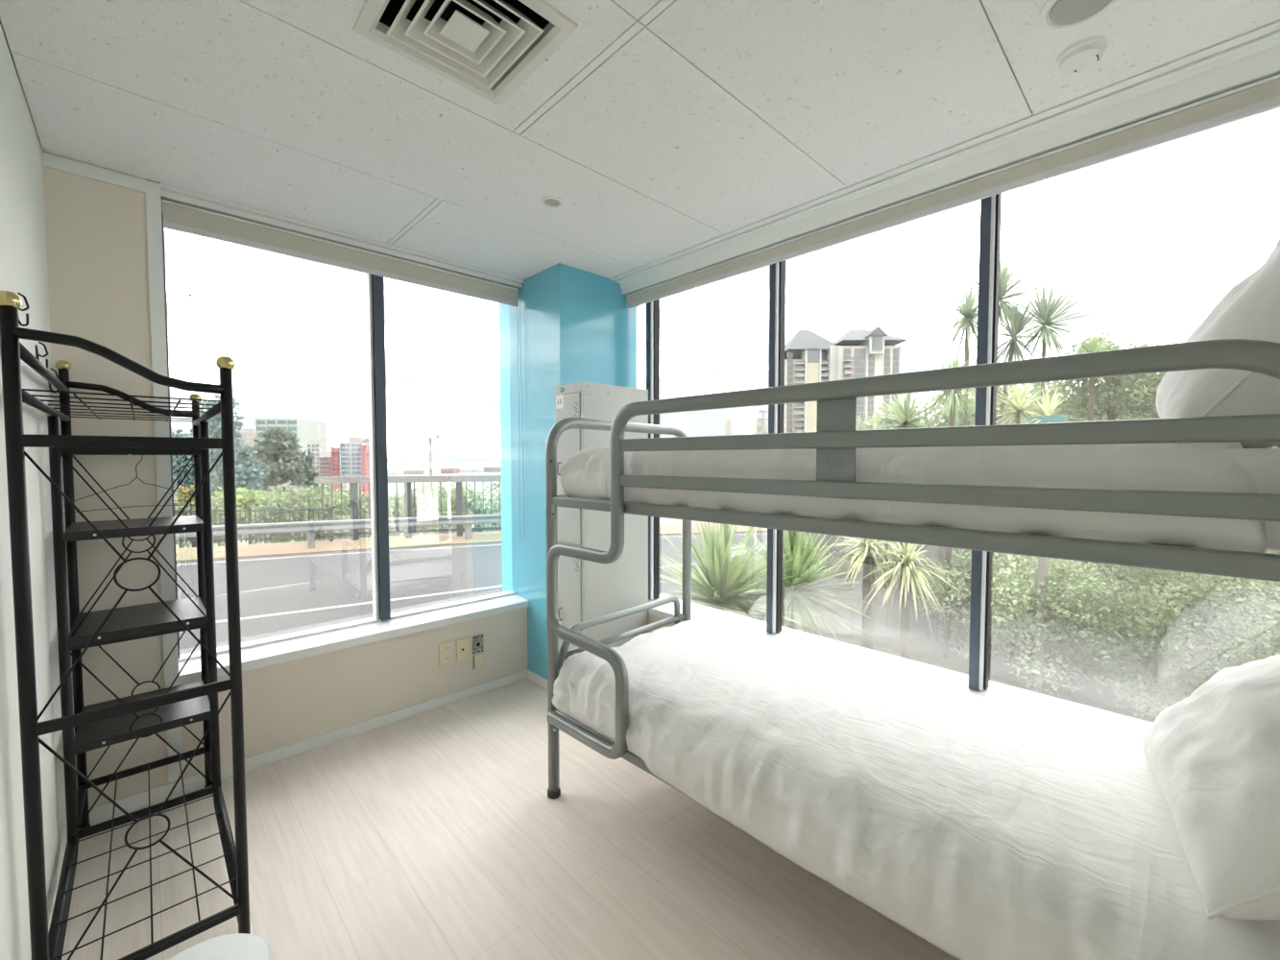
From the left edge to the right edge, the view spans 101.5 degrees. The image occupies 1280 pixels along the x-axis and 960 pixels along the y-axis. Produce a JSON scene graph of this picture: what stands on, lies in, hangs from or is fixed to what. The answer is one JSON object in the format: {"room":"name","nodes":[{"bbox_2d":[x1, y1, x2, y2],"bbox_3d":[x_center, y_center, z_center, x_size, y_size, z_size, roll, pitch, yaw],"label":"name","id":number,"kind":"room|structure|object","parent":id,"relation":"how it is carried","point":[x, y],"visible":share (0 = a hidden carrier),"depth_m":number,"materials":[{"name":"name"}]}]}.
{"room":"dormitory","nodes":[
{"label":"dormitory","id":0,"kind":"room"},
{"bbox_2d":[0,20,67,959],"bbox_3d":[-1.006,0.048,0.654,0.120,2.520,3.770,-2,3,-44],"label":"wall","id":1,"kind":"structure","parent":0,"point":[23,248],"depth_m":1.39,"materials":[{"name":"white paint"}]},
{"bbox_2d":[17,292,29,326],"bbox_3d":[-1.547,-0.427,1.308,0.024,0.084,0.022,-2,3,-44],"label":"coat hook","id":2,"kind":"object","parent":1,"relation":"attached to","point":[21,295],"visible":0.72,"depth_m":1.31,"materials":[{"name":"black metal"}]},
{"bbox_2d":[42,149,527,808],"bbox_3d":[-1.438,-0.033,2.635,1.985,2.520,0.300,-2,3,-44],"label":"wall","id":3,"kind":"structure","parent":0,"point":[97,241],"depth_m":1.98,"materials":[{"name":"beige paint"}]},
{"bbox_2d":[42,152,182,782],"bbox_3d":[-2.001,0.033,2.006,0.300,2.331,0.178,-2,3,-44],"label":"trim","id":4,"kind":"structure","parent":3,"relation":"attached to","point":[153,191],"depth_m":2.01,"materials":[{"name":"white"}]},
{"bbox_2d":[88,669,528,823],"bbox_3d":[-1.365,1.206,2.538,1.885,0.052,0.012,-2,3,-44],"label":"baseboard","id":5,"kind":"structure","parent":3,"relation":"attached to","point":[105,810],"depth_m":2.38,"materials":[{"name":"white paint"}]},
{"bbox_2d":[160,183,523,289],"bbox_3d":[-1.292,-1.134,2.578,1.583,0.024,0.040,-2,3,-44],"label":"trim","id":6,"kind":"structure","parent":3,"relation":"attached to","point":[165,195],"depth_m":2.40,"materials":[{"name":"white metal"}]},
{"bbox_2d":[161,215,528,688],"bbox_3d":[-1.311,-0.173,2.666,1.704,1.922,0.222,-2,3,-44],"label":"window","id":7,"kind":"structure","parent":3,"relation":"in","point":[384,624],"depth_m":2.67,"materials":[{"name":"black"}]},
{"bbox_2d":[161,198,524,538],"bbox_3d":[-1.296,-0.375,2.609,1.578,1.499,0.079,-2,3,-44],"label":"roller blind","id":8,"kind":"object","parent":7,"relation":"attached to","point":[180,217],"visible":0.98,"depth_m":2.41,"materials":[{"name":"beige fabric"}]},
{"bbox_2d":[438,641,453,666],"bbox_3d":[-1.049,0.941,2.828,0.074,0.122,0.013,-2,3,-44],"label":"wall socket","id":9,"kind":"object","parent":3,"relation":"attached to","point":[446,652],"visible":1,"depth_m":2.82,"materials":[{"name":"beige plastic"}]},
{"bbox_2d":[456,637,469,661],"bbox_3d":[-0.982,0.938,2.893,0.072,0.122,0.012,-2,3,-44],"label":"blank plate","id":10,"kind":"object","parent":3,"relation":"attached to","point":[462,644],"visible":1,"depth_m":2.89,"materials":[{"name":"beige plastic"}]},
{"bbox_2d":[472,634,483,653],"bbox_3d":[-0.916,0.927,2.954,0.064,0.098,0.012,-2,3,-44],"label":"plate","id":11,"kind":"object","parent":3,"relation":"attached to","point":[477,640],"visible":1,"depth_m":2.95,"materials":[{"name":"silver"}]},
{"bbox_2d":[472,652,483,670],"bbox_3d":[-0.915,1.027,2.961,0.064,0.081,0.010,-2,3,-44],"label":"junction box","id":12,"kind":"object","parent":3,"relation":"attached to","point":[478,660],"visible":1,"depth_m":2.96,"materials":[{"name":"beige plastic"}]},
{"bbox_2d":[61,678,959,959],"bbox_3d":[-0.047,1.328,1.616,2.720,0.120,3.770,-2,3,-44],"label":"floor","id":13,"kind":"structure","parent":0,"point":[437,833],"depth_m":1.71,"materials":[{"name":"laminate"}]},
{"bbox_2d":[0,290,250,959],"bbox_3d":[-1.515,0.433,1.589,0.385,1.675,1.063,-2,3,-44],"label":"rack","id":14,"kind":"object","parent":13,"relation":"on","point":[104,724],"visible":0.98,"depth_m":1.40,"materials":[{"name":"black metal"}]},
{"bbox_2d":[63,454,194,513],"bbox_3d":[-1.852,-0.012,1.928,0.402,0.240,0.102,-2,3,-44],"label":"wire hanger","id":15,"kind":"object","parent":14,"relation":"hanging from","point":[142,454],"visible":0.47,"depth_m":1.92,"materials":[{"name":"black metal"}]},
{"bbox_2d":[62,515,205,541],"bbox_3d":[-1.746,0.163,1.821,0.331,0.028,0.355,-2,3,-44],"label":"shelf","id":16,"kind":"object","parent":14,"relation":"attached to","point":[135,527],"depth_m":1.74,"materials":[{"name":"black metal"}]},
{"bbox_2d":[67,597,208,647],"bbox_3d":[-1.746,0.487,1.835,0.331,0.028,0.355,-2,3,-44],"label":"shelf","id":17,"kind":"object","parent":14,"relation":"attached to","point":[153,619],"depth_m":1.77,"materials":[{"name":"black metal"}]},
{"bbox_2d":[72,679,211,755],"bbox_3d":[-1.746,0.822,1.848,0.331,0.028,0.355,-2,3,-44],"label":"shelf","id":18,"kind":"object","parent":14,"relation":"attached to","point":[90,736],"depth_m":1.77,"materials":[{"name":"black metal"}]},
{"bbox_2d":[169,933,272,959],"bbox_3d":[-0.903,1.158,1.065,0.260,0.268,0.260,-2,3,-44],"label":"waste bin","id":19,"kind":"object","parent":13,"relation":"on","point":[235,946],"visible":1,"depth_m":1.14,"materials":[{"name":"white plastic"}]},
{"bbox_2d":[555,382,648,674],"bbox_3d":[-0.214,0.354,2.912,0.481,1.722,0.252,-2,3,-44],"label":"locker","id":20,"kind":"object","parent":13,"relation":"on","point":[587,590],"visible":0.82,"depth_m":2.78,"materials":[{"name":"grey metal"}]},
{"bbox_2d":[545,338,1279,798],"bbox_3d":[0.638,0.510,1.644,2.012,1.511,0.899,2,3,44],"label":"bunk bed","id":21,"kind":"object","parent":13,"relation":"on","point":[835,440],"visible":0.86,"depth_m":1.08,"materials":[{"name":"silver metal"}]},
{"bbox_2d":[560,442,1266,553],"bbox_3d":[0.584,-0.032,1.678,1.767,0.220,0.812,2,3,44],"label":"mattress","id":22,"kind":"object","parent":21,"relation":"on","point":[1187,467],"visible":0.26,"depth_m":1.05,"materials":[{"name":"white fabric"}]},
{"bbox_2d":[1155,239,1279,448],"bbox_3d":[1.286,-0.295,1.000,0.751,0.678,0.576,-2,3,-44],"label":"pillow","id":23,"kind":"object","parent":22,"relation":"on","point":[1250,310],"visible":0.52,"depth_m":0.86,"materials":[{"name":"white fabric"}]},
{"bbox_2d":[551,620,1279,959],"bbox_3d":[0.611,0.821,1.683,1.917,0.244,0.920,2,3,44],"label":"duvet","id":24,"kind":"object","parent":21,"relation":"on","point":[983,829],"visible":0.91,"depth_m":1.28,"materials":[{"name":"white fabric"}]},
{"bbox_2d":[1142,654,1279,920],"bbox_3d":[1.283,0.569,1.040,0.516,0.571,0.735,2,3,37],"label":"pillow","id":25,"kind":"object","parent":24,"relation":"on","point":[1213,755],"visible":1,"depth_m":0.94,"materials":[{"name":"white fabric"}]},
{"bbox_2d":[1218,448,1279,551],"bbox_3d":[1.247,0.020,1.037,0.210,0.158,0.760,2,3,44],"label":"mattress","id":26,"kind":"object","parent":21,"relation":"on","point":[1263,465],"visible":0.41,"depth_m":0.80,"materials":[{"name":"white fabric"}]},
{"bbox_2d":[499,263,636,679],"bbox_3d":[-0.457,-0.047,3.312,0.570,2.490,0.670,-2,3,-44],"label":"wall pillar","id":27,"kind":"structure","parent":0,"point":[577,326],"depth_m":3.08,"materials":[{"name":"teal paint"}]},
{"bbox_2d":[527,669,547,689],"bbox_3d":[-0.555,1.185,3.044,0.012,0.052,0.370,-2,3,-44],"label":"baseboard","id":28,"kind":"structure","parent":27,"relation":"attached to","point":[531,676],"depth_m":3.09,"materials":[{"name":"white"}]},
{"bbox_2d":[0,0,1279,279],"bbox_3d":[-0.050,-1.180,1.514,2.720,0.120,3.770,-2,3,-44],"label":"ceiling","id":29,"kind":"structure","parent":0,"point":[234,63],"depth_m":1.56,"materials":[{"name":"tile"}]},
{"bbox_2d":[386,197,442,244],"bbox_3d":[-1.025,-1.158,2.352,0.021,0.010,0.611,-2,3,-44],"label":"trim","id":30,"kind":"structure","parent":29,"relation":"attached to","point":[437,201],"depth_m":2.32,"materials":[{"name":"white metal"}]},
{"bbox_2d":[352,0,578,105],"bbox_3d":[-0.428,-1.247,1.272,0.394,0.324,0.388,-2,3,-44],"label":"ceiling vent","id":31,"kind":"object","parent":29,"relation":"in","point":[488,48],"visible":0.94,"depth_m":1.32,"materials":[{"name":"white metal"}]},
{"bbox_2d":[540,195,563,208],"bbox_3d":[-0.361,-1.145,2.149,0.092,0.016,0.092,-2,3,-44],"label":"recessed light","id":32,"kind":"object","parent":29,"relation":"in","point":[552,202],"visible":1,"depth_m":2.15,"materials":[{"name":"white plastic"}]},
{"bbox_2d":[513,19,644,134],"bbox_3d":[-0.200,-1.124,1.485,0.021,0.010,0.586,-2,3,-44],"label":"trim","id":33,"kind":"structure","parent":29,"relation":"attached to","point":[638,25],"depth_m":1.44,"materials":[{"name":"white metal"}]},
{"bbox_2d":[638,0,674,24],"bbox_3d":[0.205,-1.107,1.059,0.021,0.010,0.581,-2,3,-44],"label":"trim","id":34,"kind":"structure","parent":29,"relation":"attached to","point":[661,5],"depth_m":1.24,"materials":[{"name":"white metal"}]},
{"bbox_2d":[1039,0,1118,29],"bbox_3d":[1.020,-1.102,1.203,0.160,0.013,0.160,-2,3,-44],"label":"ceiling speaker","id":35,"kind":"object","parent":29,"relation":"attached to","point":[1054,14],"visible":1,"depth_m":1.23,"materials":[{"name":"white plastic"}]},
{"bbox_2d":[1048,0,1111,24],"bbox_3d":[1.020,-1.099,1.204,0.124,0.006,0.124,-2,3,-44],"label":"grille","id":36,"kind":"object","parent":35,"relation":"attached to","point":[1060,12],"depth_m":1.22,"materials":[{"name":"grey plastic"}]},
{"bbox_2d":[1057,35,1107,73],"bbox_3d":[1.148,-1.096,1.360,0.100,0.038,0.100,-2,3,-44],"label":"smoke detector","id":37,"kind":"object","parent":29,"relation":"attached to","point":[1082,55],"visible":1,"depth_m":1.34,"materials":[{"name":"white plastic"}]},
{"bbox_2d":[636,306,1153,729],"bbox_3d":[0.790,-0.027,2.428,0.310,2.520,3.670,-2,3,-44],"label":"wall","id":38,"kind":"structure","parent":0,"point":[651,618],"depth_m":2.21,"materials":[{"name":"white paint"}]},
{"bbox_2d":[646,193,1147,741],"bbox_3d":[0.975,-0.142,2.135,0.189,1.907,2.998,-2,3,-44],"label":"window","id":39,"kind":"structure","parent":38,"relation":"in","point":[978,686],"depth_m":2.04,"materials":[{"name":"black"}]},
{"bbox_2d":[626,73,1279,309],"bbox_3d":[0.961,-1.031,2.075,0.062,0.090,2.972,-2,3,-44],"label":"roller blind","id":40,"kind":"object","parent":39,"relation":"attached to","point":[1264,95],"visible":1,"depth_m":1.74,"materials":[{"name":"beige fabric"}]},
{"bbox_2d":[609,19,1279,282],"bbox_3d":[0.870,-1.144,1.997,0.035,0.015,3.000,-2,3,-44],"label":"trim","id":41,"kind":"structure","parent":38,"relation":"attached to","point":[1268,28],"depth_m":1.66,"materials":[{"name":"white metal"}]},
{"bbox_2d":[618,36,1279,295],"bbox_3d":[0.934,-1.113,2.060,0.095,0.083,3.000,-2,3,-44],"label":"trim","id":42,"kind":"structure","parent":38,"relation":"attached to","point":[1260,61],"depth_m":1.72,"materials":[{"name":"white"}]},
{"label":"outside","id":43,"kind":"structure","parent":0,"visible":0},
{"bbox_2d":[175,467,712,548],"bbox_3d":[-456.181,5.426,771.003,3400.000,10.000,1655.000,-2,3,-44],"label":"terrain","id":44,"kind":"structure","parent":43,"point":[392,489],"depth_m":599.27,"materials":[{"name":"green plant"}]},
{"bbox_2d":[235,429,255,450],"bbox_3d":[-205.122,-3.153,277.263,14.883,46.832,14.120,0,2,0],"label":"apartment block","id":45,"kind":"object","parent":44,"relation":"on","point":[248,435],"visible":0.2,"depth_m":269.45,"materials":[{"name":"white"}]},
{"bbox_2d":[255,418,325,495],"bbox_3d":[-159.310,-2.856,240.096,18.671,49.163,20.350,0,2,0],"label":"office building","id":46,"kind":"structure","parent":44,"relation":"on","point":[309,431],"depth_m":231.66,"materials":[{"name":"grey concrete"}]},
{"bbox_2d":[307,443,334,476],"bbox_3d":[-131.173,3.917,215.451,5.016,37.572,10.120,0,2,0],"label":"apartment block","id":47,"kind":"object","parent":44,"relation":"on","point":[319,450],"visible":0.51,"depth_m":210.11,"materials":[{"name":"grey concrete"}]},
{"bbox_2d":[319,457,331,540],"bbox_3d":[-120.329,7.031,205.561,4.410,32.129,10.120,0,2,0],"label":"apartment block","id":48,"kind":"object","parent":44,"relation":"on","point":[325,462],"visible":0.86,"depth_m":200.09,"materials":[{"name":"red concrete"}]},
{"bbox_2d":[331,447,340,499],"bbox_3d":[-113.963,5.400,201.488,3.601,35.706,10.120,0,2,0],"label":"apartment block","id":49,"kind":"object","parent":44,"relation":"on","point":[335,453],"visible":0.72,"depth_m":196.03,"materials":[{"name":"red"}]},
{"bbox_2d":[338,436,369,498],"bbox_3d":[-104.890,3.798,196.298,8.180,39.310,12.350,0,2,0],"label":"office building","id":50,"kind":"structure","parent":44,"relation":"on","point":[350,451],"depth_m":189.91,"materials":[{"name":"grey concrete"}]},
{"bbox_2d":[348,436,369,442],"bbox_3d":[-104.912,-14.849,195.712,3.840,2.000,8.000,0,2,0],"label":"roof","id":51,"kind":"object","parent":50,"relation":"on","point":[350,439],"depth_m":191.73,"materials":[{"name":"concrete"}]},
{"bbox_2d":[361,445,370,497],"bbox_3d":[-98.603,5.418,194.476,3.454,36.206,12.120,0,2,0],"label":"apartment block","id":52,"kind":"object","parent":44,"relation":"on","point":[365,449],"visible":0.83,"depth_m":188.06,"materials":[{"name":"red"}]},
{"bbox_2d":[724,418,768,434],"bbox_3d":[35.435,2.727,166.320,14.699,43.563,12.120,0,2,0],"label":"apartment block","id":53,"kind":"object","parent":44,"relation":"on","point":[734,426],"visible":0.16,"depth_m":159.57,"materials":[{"name":"white"}]},
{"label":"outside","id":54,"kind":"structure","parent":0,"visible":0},
{"bbox_2d":[697,523,1278,723],"bbox_3d":[0.854,2.825,6.483,38.000,1.490,36.050,-2,3,-44],"label":"terrain","id":55,"kind":"structure","parent":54,"point":[926,651],"depth_m":5.80,"materials":[{"name":"soil"}]},
{"bbox_2d":[659,521,824,632],"bbox_3d":[0.704,1.397,4.495,1.864,2.361,1.798,-2,3,-44],"label":"yucca","id":56,"kind":"object","parent":55,"relation":"on","point":[722,584],"visible":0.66,"depth_m":4.38,"materials":[{"name":"green plant"}]},
{"bbox_2d":[725,527,897,641],"bbox_3d":[1.470,1.277,4.881,1.802,2.167,1.725,-2,3,-44],"label":"yucca","id":57,"kind":"object","parent":55,"relation":"on","point":[807,565],"visible":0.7,"depth_m":4.74,"materials":[{"name":"green plant"}]},
{"bbox_2d":[820,535,902,650],"bbox_3d":[2.011,1.228,4.624,0.834,1.831,0.847,-2,3,-44],"label":"palm","id":58,"kind":"object","parent":55,"relation":"on","point":[868,557],"visible":0.68,"depth_m":4.57,"materials":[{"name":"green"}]},
{"bbox_2d":[850,541,961,659],"bbox_3d":[2.196,1.302,4.327,0.876,1.706,0.882,-2,3,-44],"label":"palm","id":59,"kind":"object","parent":55,"relation":"on","point":[905,568],"visible":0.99,"depth_m":4.24,"materials":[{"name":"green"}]},
{"bbox_2d":[868,390,948,646],"bbox_3d":[3.254,0.399,6.483,1.151,3.332,1.103,-2,3,-44],"label":"palm","id":60,"kind":"object","parent":55,"relation":"on","point":[910,413],"visible":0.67,"depth_m":6.36,"materials":[{"name":"green plant"}]},
{"bbox_2d":[870,387,1004,430],"bbox_3d":[5.370,0.089,9.670,2.412,3.694,2.583,-2,3,-44],"label":"broadleaf tree","id":61,"kind":"object","parent":55,"relation":"on","point":[887,410],"visible":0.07,"depth_m":9.49,"materials":[{"name":"green plant"}]},
{"bbox_2d":[803,532,1072,646],"bbox_3d":[3.771,1.334,6.750,1.899,1.440,2.610,-2,3,-44],"label":"fence","id":62,"kind":"object","parent":55,"relation":"on","point":[884,626],"visible":0.15,"depth_m":6.87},
{"bbox_2d":[911,548,1007,652],"bbox_3d":[3.865,1.655,6.367,1.133,1.855,1.063,-2,3,-44],"label":"shrub","id":63,"kind":"object","parent":55,"relation":"on","point":[964,563],"visible":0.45,"depth_m":6.10,"materials":[{"name":"green plant"}]},
{"bbox_2d":[913,349,1005,658],"bbox_3d":[3.586,0.280,6.066,0.984,3.604,0.975,-2,3,-44],"label":"palm","id":64,"kind":"object","parent":55,"relation":"on","point":[951,394],"visible":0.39,"depth_m":6.06,"materials":[{"name":"green plant"}]},
{"bbox_2d":[918,250,1064,426],"bbox_3d":[4.739,-0.562,7.113,1.906,5.208,1.602,-2,3,-44],"label":"palm","id":65,"kind":"object","parent":55,"relation":"on","point":[969,314],"visible":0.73,"depth_m":6.95,"materials":[{"name":"green plant"}]},
{"bbox_2d":[943,380,1084,425],"bbox_3d":[7.433,-0.135,10.492,2.654,4.071,2.734,-2,3,-44],"label":"broadleaf tree","id":66,"kind":"object","parent":55,"relation":"on","point":[1037,386],"visible":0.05,"depth_m":9.69,"materials":[{"name":"green plant"}]},
{"bbox_2d":[974,383,1076,658],"bbox_3d":[4.385,0.419,6.061,1.038,3.325,0.998,-2,3,-44],"label":"palm","id":67,"kind":"object","parent":55,"relation":"on","point":[1019,397],"visible":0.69,"depth_m":5.97,"materials":[{"name":"green plant"}]},
{"bbox_2d":[1034,556,1046,690],"label":"trunk","id":68,"kind":"object","parent":55,"relation":"on","point":[1042,562],"depth_m":5.26,"materials":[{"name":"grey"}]},
{"bbox_2d":[927,549,1154,696],"bbox_3d":[4.451,1.819,5.925,2.035,2.570,2.211,-2,3,-44],"label":"shrub","id":69,"kind":"object","parent":55,"relation":"on","point":[1026,611],"visible":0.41,"depth_m":5.41,"materials":[{"name":"green plant"}]},
{"bbox_2d":[1003,274,1104,416],"bbox_3d":[5.147,-0.267,6.647,1.187,4.645,1.106,-2,3,-44],"label":"palm","id":70,"kind":"object","parent":55,"relation":"on","point":[1046,312],"visible":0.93,"depth_m":6.53,"materials":[{"name":"green plant"}]},
{"bbox_2d":[1020,387,1087,423],"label":"yucca","id":71,"kind":"object","parent":55,"relation":"on","point":[1048,409],"depth_m":5.16,"materials":[{"name":"green plant"}]},
{"bbox_2d":[1058,327,1128,571],"bbox_3d":[6.074,-0.006,7.045,1.036,4.088,1.030,-2,3,-44],"label":"palm","id":72,"kind":"object","parent":55,"relation":"on","point":[1093,343],"visible":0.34,"depth_m":6.99,"materials":[{"name":"green plant"}]},
{"bbox_2d":[1044,332,1165,575],"bbox_3d":[6.731,-0.030,7.452,1.630,4.105,1.624,-2,3,-44],"label":"broadleaf tree","id":73,"kind":"object","parent":55,"relation":"on","point":[1135,389],"visible":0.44,"depth_m":7.22,"materials":[{"name":"green plant"}]},
{"bbox_2d":[1030,562,1264,723],"bbox_3d":[4.766,1.772,4.944,1.852,2.243,1.696,-2,3,-44],"label":"shrub","id":74,"kind":"object","parent":55,"relation":"on","point":[1123,648],"visible":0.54,"depth_m":4.68,"materials":[{"name":"green plant"}]},
{"bbox_2d":[1093,395,1279,579],"bbox_3d":[9.661,0.029,9.241,3.600,3.846,3.787,-2,3,-44],"label":"broadleaf tree","id":75,"kind":"object","parent":55,"relation":"on","point":[1130,416],"visible":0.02,"depth_m":9.05,"materials":[{"name":"green plant"}]},
{"bbox_2d":[1134,550,1279,701],"bbox_3d":[4.987,1.621,4.271,1.523,2.346,1.386,-2,3,-44],"label":"shrub","id":76,"kind":"object","parent":55,"relation":"on","point":[1258,629],"visible":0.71,"depth_m":4.19,"materials":[{"name":"green plant"}]},
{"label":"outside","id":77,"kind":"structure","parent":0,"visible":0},
{"bbox_2d":[175,523,785,561],"bbox_3d":[-7.937,1.828,12.393,33.276,0.040,15.220,-2,3,-44],"label":"guardrail","id":78,"kind":"object","parent":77,"point":[187,554],"visible":0.5,"depth_m":14.18,"materials":[{"name":"grey metal"}]},
{"bbox_2d":[174,506,333,544],"bbox_3d":[-10.956,1.258,14.307,3.869,1.010,2.863,-2,3,-44],"label":"picket fence","id":79,"kind":"object","parent":78,"relation":"on","point":[329,515],"visible":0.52,"depth_m":14.39,"materials":[{"name":"grey metal"}]},
{"bbox_2d":[313,475,501,540],"bbox_3d":[-4.462,0.771,15.885,8.513,1.840,4.758,-2,3,-44],"label":"bridge railing","id":80,"kind":"object","parent":78,"relation":"on","point":[353,481],"visible":0.41,"depth_m":15.18,"materials":[{"name":"metal"}]},
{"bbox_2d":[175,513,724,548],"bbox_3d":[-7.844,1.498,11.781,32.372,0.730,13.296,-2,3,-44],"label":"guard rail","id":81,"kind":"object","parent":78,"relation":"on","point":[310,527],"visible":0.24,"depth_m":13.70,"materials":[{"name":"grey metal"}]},
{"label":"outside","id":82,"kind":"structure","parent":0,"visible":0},
{"bbox_2d":[185,394,244,546],"bbox_3d":[-27.631,0.193,34.129,3.213,11.607,3.504,-2,3,-44],"label":"broadleaf tree","id":83,"kind":"object","parent":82,"point":[214,423],"visible":0.3,"depth_m":33.64,"materials":[{"name":"teal plant"}]},
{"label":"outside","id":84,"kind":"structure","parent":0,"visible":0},
{"bbox_2d":[171,429,217,548],"bbox_3d":[-25.687,2.671,29.189,3.439,10.910,3.654,-2,3,-44],"label":"broadleaf tree","id":85,"kind":"object","parent":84,"point":[180,462],"visible":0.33,"depth_m":28.37,"materials":[{"name":"teal plant"}]},
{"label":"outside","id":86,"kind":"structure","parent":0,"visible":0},
{"bbox_2d":[387,482,472,535],"bbox_3d":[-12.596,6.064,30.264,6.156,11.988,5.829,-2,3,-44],"label":"van","id":87,"kind":"object","parent":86,"point":[427,494],"visible":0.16,"depth_m":28.75,"materials":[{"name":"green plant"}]},
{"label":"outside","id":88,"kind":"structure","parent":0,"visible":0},
{"bbox_2d":[426,482,501,534],"bbox_3d":[-8.261,5.695,27.128,5.387,11.523,5.237,-2,3,-44],"label":"broadleaf tree","id":89,"kind":"object","parent":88,"point":[470,510],"visible":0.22,"depth_m":25.97,"materials":[{"name":"green plant"}]},
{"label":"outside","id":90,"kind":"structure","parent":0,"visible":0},
{"bbox_2d":[173,483,194,515],"bbox_3d":[-18.120,0.910,21.045,1.072,1.495,1.006,-2,3,-44],"label":"bush","id":91,"kind":"object","parent":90,"point":[181,497],"visible":0.56,"depth_m":20.82,"materials":[{"name":"yellow plant"}]},
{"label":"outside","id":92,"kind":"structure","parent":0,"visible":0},
{"bbox_2d":[211,486,280,544],"bbox_3d":[-19.874,4.953,27.320,4.352,9.518,4.488,-2,3,-44],"label":"bush","id":93,"kind":"object","parent":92,"point":[245,498],"visible":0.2,"depth_m":25.78,"materials":[{"name":"green plant"}]},
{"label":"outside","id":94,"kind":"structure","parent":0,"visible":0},
{"bbox_2d":[241,483,367,544],"bbox_3d":[-13.439,2.021,21.076,4.329,3.919,4.427,-2,3,-44],"label":"bush","id":95,"kind":"object","parent":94,"point":[312,499],"visible":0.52,"depth_m":19.98,"materials":[{"name":"green plant"}]},
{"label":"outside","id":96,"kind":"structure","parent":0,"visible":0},
{"bbox_2d":[314,486,405,540],"bbox_3d":[-13.286,5.430,25.259,4.217,10.313,3.929,-2,3,-44],"label":"bush","id":97,"kind":"object","parent":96,"point":[365,511],"visible":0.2,"depth_m":24.79,"materials":[{"name":"green plant"}]},
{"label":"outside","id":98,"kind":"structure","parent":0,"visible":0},
{"bbox_2d":[173,491,240,548],"bbox_3d":[-20.577,2.490,23.919,3.885,3.979,3.825,-2,3,-44],"label":"bush","id":99,"kind":"object","parent":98,"point":[218,505],"visible":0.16,"depth_m":23.94,"materials":[{"name":"green plant"}]},
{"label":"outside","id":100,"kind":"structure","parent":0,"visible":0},
{"bbox_2d":[212,426,330,542],"bbox_3d":[-38.106,1.786,54.860,13.023,14.953,12.481,-2,3,-44],"label":"broadleaf tree","id":101,"kind":"object","parent":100,"point":[276,447],"visible":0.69,"depth_m":53.63,"materials":[{"name":"green plant"}]},
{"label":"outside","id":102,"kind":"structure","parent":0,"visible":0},
{"bbox_2d":[209,440,265,544],"bbox_3d":[-33.512,2.518,42.166,5.503,11.591,5.945,-2,3,-44],"label":"broadleaf tree","id":103,"kind":"object","parent":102,"point":[247,469],"visible":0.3,"depth_m":41.96,"materials":[{"name":"teal plant"}]},
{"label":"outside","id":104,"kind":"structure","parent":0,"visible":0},
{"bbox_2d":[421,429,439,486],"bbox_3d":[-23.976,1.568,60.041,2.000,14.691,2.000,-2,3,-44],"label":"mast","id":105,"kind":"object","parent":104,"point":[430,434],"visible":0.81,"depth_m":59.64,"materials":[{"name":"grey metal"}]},
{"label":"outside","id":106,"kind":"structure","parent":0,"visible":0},
{"bbox_2d":[767,326,907,434],"bbox_3d":[45.207,-13.743,123.186,25.567,43.971,20.900,0,2,0],"label":"apartment tower","id":107,"kind":"structure","parent":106,"point":[809,357],"depth_m":115.69,"materials":[{"name":"beige concrete"}]},
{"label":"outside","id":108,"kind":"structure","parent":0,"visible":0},
{"bbox_2d":[176,531,1078,654],"bbox_3d":[-5.503,1.981,8.957,32.241,0.010,19.441,-2,3,-44],"label":"road","id":109,"kind":"structure","parent":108,"point":[284,585],"depth_m":9.83,"materials":[{"name":"grey asphalt"}]},
{"bbox_2d":[176,532,789,565],"bbox_3d":[-7.466,1.896,10.860,32.044,0.001,13.210,-2,3,-44],"label":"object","id":110,"kind":"structure","parent":109,"relation":"on","point":[784,533],"depth_m":12.90,"materials":[{"name":"grey paint"}]},
{"bbox_2d":[215,551,817,623],"bbox_3d":[-4.091,2.037,7.308,32.039,0.001,9.212,-2,3,-44],"label":"road marking","id":111,"kind":"object","parent":109,"relation":"on","point":[272,615],"visible":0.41,"depth_m":8.38,"materials":[{"name":"grey paint"}]},
{"bbox_2d":[856,411,886,430],"bbox_3d":[5.242,0.118,12.035,1.607,3.439,1.721,-2,3,-44],"label":"broadleaf tree","id":112,"kind":"object","parent":109,"relation":"on","point":[869,424],"visible":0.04,"depth_m":12.01,"materials":[{"name":"green plant"}]},
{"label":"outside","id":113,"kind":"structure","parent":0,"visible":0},
{"bbox_2d":[386,461,501,469],"bbox_3d":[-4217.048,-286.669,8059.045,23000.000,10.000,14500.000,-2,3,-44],"label":"sea","id":114,"kind":"structure","parent":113,"point":[391,465],"depth_m":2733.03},
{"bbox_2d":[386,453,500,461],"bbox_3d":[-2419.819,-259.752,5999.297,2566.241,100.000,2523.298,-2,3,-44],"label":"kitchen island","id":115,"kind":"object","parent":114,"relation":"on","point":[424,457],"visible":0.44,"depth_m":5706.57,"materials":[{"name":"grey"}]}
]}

